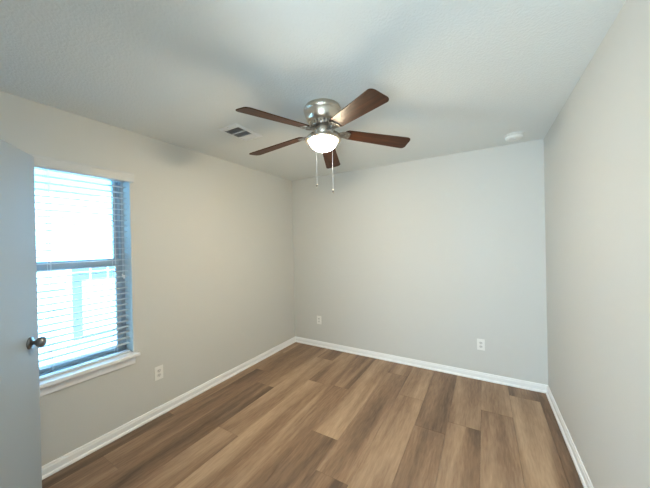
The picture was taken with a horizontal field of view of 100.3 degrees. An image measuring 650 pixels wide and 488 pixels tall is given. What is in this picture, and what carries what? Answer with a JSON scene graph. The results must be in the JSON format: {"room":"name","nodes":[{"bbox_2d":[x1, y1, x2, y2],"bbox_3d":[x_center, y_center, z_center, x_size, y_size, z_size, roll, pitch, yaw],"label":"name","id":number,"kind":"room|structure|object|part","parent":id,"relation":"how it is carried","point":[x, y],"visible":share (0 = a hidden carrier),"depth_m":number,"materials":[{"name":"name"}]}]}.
{"room":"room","nodes":[
{"label":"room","id":0,"kind":"room"},
{"bbox_2d":[0,139,46,487],"bbox_3d":[-1.556,0.492,1.254,0.173,2.018,0.773,-1,0,-25],"label":"door","id":1,"kind":"structure","parent":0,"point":[20,428],"depth_m":1.44,"materials":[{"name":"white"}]},
{"bbox_3d":[-1.631,0.558,1.542,0.069,0.068,0.068,-1,0,-25],"label":"knob","id":2,"kind":"part","parent":1,"relation":"part of","materials":[{"name":"silver metal"}]},
{"bbox_2d":[0,91,294,466],"bbox_3d":[-1.837,0.446,1.987,0.200,2.740,5.066,-1,0,30],"label":"wall","id":3,"kind":"structure","parent":0,"point":[209,254],"depth_m":2.53,"materials":[{"name":"white paint"}]},
{"bbox_2d":[37,167,140,396],"bbox_3d":[-1.882,0.210,1.862,0.247,1.556,0.981,-1,0,30],"label":"window","id":4,"kind":"structure","parent":3,"relation":"in","point":[56,383],"depth_m":2.10,"materials":[{"name":"grey plastic"}]},
{"bbox_3d":[-1.972,-0.180,1.913,0.028,0.733,0.862,-1,0,30],"label":"sash","id":5,"kind":"part","parent":4,"relation":"part of","materials":[{"name":"glass"}]},
{"bbox_3d":[-1.931,0.504,1.899,0.030,0.759,0.862,-1,0,30],"label":"sash","id":6,"kind":"part","parent":4,"relation":"part of","materials":[{"name":"clear glass"}]},
{"bbox_2d":[27,153,133,380],"bbox_3d":[-1.836,0.160,1.840,0.107,1.466,0.956,-1,0,30],"label":"window blind","id":7,"kind":"object","parent":4,"relation":"attached to","point":[43,162],"visible":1,"depth_m":1.97,"materials":[{"name":"white plastic"}]},
{"bbox_3d":[-1.865,0.178,1.840,0.057,1.400,0.014,-1,0,30],"label":"ladder cord","id":8,"kind":"part","parent":7,"relation":"part of","materials":[{"name":"white fabric"}]},
{"bbox_3d":[-1.844,0.886,1.853,0.052,0.016,0.892,-1,0,30],"label":"rail","id":9,"kind":"part","parent":7,"relation":"part of","materials":[{"name":"white plastic"}]},
{"bbox_3d":[-1.675,0.173,2.164,0.057,1.400,0.014,-1,0,30],"label":"ladder cord","id":10,"kind":"part","parent":7,"relation":"part of","materials":[{"name":"white plastic"}]},
{"bbox_3d":[-1.631,-0.144,2.184,0.004,0.769,0.011,-1,0,30],"label":"pull cord","id":11,"kind":"part","parent":7,"relation":"part of","materials":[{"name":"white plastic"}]},
{"bbox_3d":[-1.832,0.908,1.844,0.166,0.026,0.981,-1,0,30],"label":"sill","id":12,"kind":"part","parent":4,"relation":"part of","materials":[{"name":"white"}]},
{"bbox_2d":[154,365,162,380],"bbox_3d":[-1.465,1.137,2.394,0.008,0.117,0.072,-1,0,30],"label":"wall outlet","id":13,"kind":"object","parent":3,"relation":"attached to","point":[158,371],"visible":1,"depth_m":2.39,"materials":[{"name":"white plastic"}]},
{"bbox_2d":[42,337,295,479],"bbox_3d":[-1.265,1.464,2.711,0.024,0.075,3.266,-1,0,30],"label":"baseboard","id":14,"kind":"structure","parent":3,"relation":"attached to","point":[60,463],"depth_m":2.28,"materials":[{"name":"white wood"}]},
{"bbox_2d":[0,0,625,180],"bbox_3d":[-0.487,-1.050,1.244,3.330,0.200,5.186,-1,0,30],"label":"ceiling","id":15,"kind":"structure","parent":0,"point":[456,76],"depth_m":1.46,"materials":[{"name":"white paint"}]},
{"bbox_2d":[218,123,261,140],"bbox_3d":[-0.713,-0.943,2.310,0.212,0.011,0.305,-1,0,30],"label":"ceiling vent","id":16,"kind":"object","parent":15,"relation":"in","point":[236,130],"visible":1,"depth_m":2.29,"materials":[{"name":"white metal"}]},
{"bbox_2d":[236,88,409,192],"bbox_3d":[-0.049,-0.648,1.918,1.195,0.626,1.227,-1,0,30],"label":"ceiling fan","id":17,"kind":"object","parent":15,"relation":"hanging from","point":[323,116],"visible":1,"depth_m":1.81,"materials":[{"name":"brown wood"}]},
{"bbox_3d":[-0.289,-0.751,1.627,0.133,0.006,0.484,15,16,42],"label":"blade","id":18,"kind":"part","parent":17,"relation":"part of","materials":[{"name":"brown wood"}]},
{"bbox_3d":[-0.364,-0.747,2.083,0.484,0.006,0.133,-7,9,26],"label":"blade","id":19,"kind":"part","parent":17,"relation":"part of","materials":[{"name":"brown wood"}]},
{"bbox_3d":[-0.108,-0.780,1.811,0.072,0.036,0.125,15,16,42],"label":"blade arm","id":20,"kind":"part","parent":17,"relation":"part of","materials":[{"name":"silver metal"}]},
{"bbox_3d":[-0.012,-0.688,1.908,0.196,0.073,0.196,-1,0,30],"label":"lamp shade","id":21,"kind":"part","parent":17,"relation":"part of","materials":[{"name":"white glass"}]},
{"bbox_3d":[0.044,-0.746,2.294,0.133,0.006,0.484,-13,-8,7],"label":"blade","id":22,"kind":"part","parent":17,"relation":"part of","materials":[{"name":"brown wood"}]},
{"bbox_3d":[0.048,-0.784,1.788,0.072,0.036,0.125,12,-2,-28],"label":"blade arm","id":23,"kind":"part","parent":17,"relation":"part of","materials":[{"name":"silver metal"}]},
{"bbox_3d":[0.118,-0.784,1.930,0.125,0.036,0.072,4,-13,-9],"label":"blade arm","id":24,"kind":"part","parent":17,"relation":"part of","materials":[{"name":"silver metal"}]},
{"bbox_3d":[0.167,-0.763,1.559,0.133,0.006,0.484,12,-2,-28],"label":"blade","id":25,"kind":"part","parent":17,"relation":"part of","materials":[{"name":"brown wood"}]},
{"bbox_3d":[0.373,-0.763,1.972,0.484,0.006,0.133,4,-13,-9],"label":"blade","id":26,"kind":"part","parent":17,"relation":"part of","materials":[{"name":"brown wood"}]},
{"bbox_2d":[504,131,524,141],"bbox_3d":[1.734,-0.976,2.487,0.162,0.048,0.162,-1,0,30],"label":"smoke detector","id":27,"kind":"object","parent":15,"relation":"attached to","point":[514,136],"visible":1,"depth_m":2.44,"materials":[{"name":"white plastic"}]},
{"bbox_2d":[42,342,583,487],"bbox_3d":[-0.424,1.520,1.190,3.050,0.060,5.086,-1,0,30],"label":"floor","id":28,"kind":"structure","parent":0,"point":[302,415],"depth_m":2.08,"materials":[{"name":"wood"}]},
{"bbox_2d":[292,139,547,384],"bbox_3d":[0.821,0.386,3.436,3.330,2.740,0.120,-1,0,30],"label":"wall","id":29,"kind":"structure","parent":0,"point":[427,259],"depth_m":3.11,"materials":[{"name":"white paint"}]},
{"bbox_2d":[317,316,320,323],"bbox_3d":[-0.085,1.093,3.902,0.072,0.117,0.008,-1,0,30],"label":"wall outlet","id":30,"kind":"object","parent":29,"relation":"attached to","point":[318,317],"visible":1,"depth_m":3.90,"materials":[{"name":"white plastic"}]},
{"bbox_2d":[295,336,546,392],"bbox_3d":[0.841,1.419,3.357,3.010,0.075,0.024,-1,0,30],"label":"baseboard","id":31,"kind":"structure","parent":29,"relation":"attached to","point":[527,385],"depth_m":3.11,"materials":[{"name":"white wood"}]},
{"bbox_2d":[477,339,484,350],"bbox_3d":[1.657,1.070,2.884,0.072,0.117,0.008,-1,0,30],"label":"wall outlet","id":32,"kind":"object","parent":29,"relation":"attached to","point":[480,342],"visible":1,"depth_m":2.88,"materials":[{"name":"white plastic"}]},
{"bbox_2d":[544,0,649,487],"bbox_3d":[0.899,0.395,0.388,0.120,2.740,5.066,-1,0,30],"label":"wall","id":33,"kind":"structure","parent":0,"point":[597,147],"depth_m":1.33,"materials":[{"name":"white paint"}]},
{"bbox_2d":[546,385,593,487],"bbox_3d":[0.886,1.427,0.475,0.024,0.075,4.956,-1,0,30],"label":"baseboard","id":34,"kind":"structure","parent":33,"relation":"attached to","point":[586,482],"depth_m":1.90,"materials":[{"name":"white wood"}]},
{"label":"outside","id":35,"kind":"structure","parent":0,"visible":0},
{"bbox_3d":[-6.663,2.031,5.082,11.303,0.150,30.000,-1,0,30],"label":"ground","id":36,"kind":"structure","parent":35,"visible":0},
{"bbox_2d":[34,169,115,366],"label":"window","id":37,"kind":"structure","parent":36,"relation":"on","point":[62,235],"depth_m":4.29,"materials":[{"name":"white"}]},
{"bbox_3d":[-3.739,0.926,4.678,0.014,1.200,0.960,-1,0,30],"label":"house pane","id":38,"kind":"part","parent":37,"relation":"part of","materials":[{"name":"blue"}]},
{"bbox_2d":[82,278,115,337],"bbox_3d":[-3.699,1.040,4.719,0.009,0.930,0.810,-1,0,30],"label":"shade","id":39,"kind":"object","parent":37,"relation":"hanging from","point":[111,280],"depth_m":4.54,"materials":[{"name":"white"}]}
]}

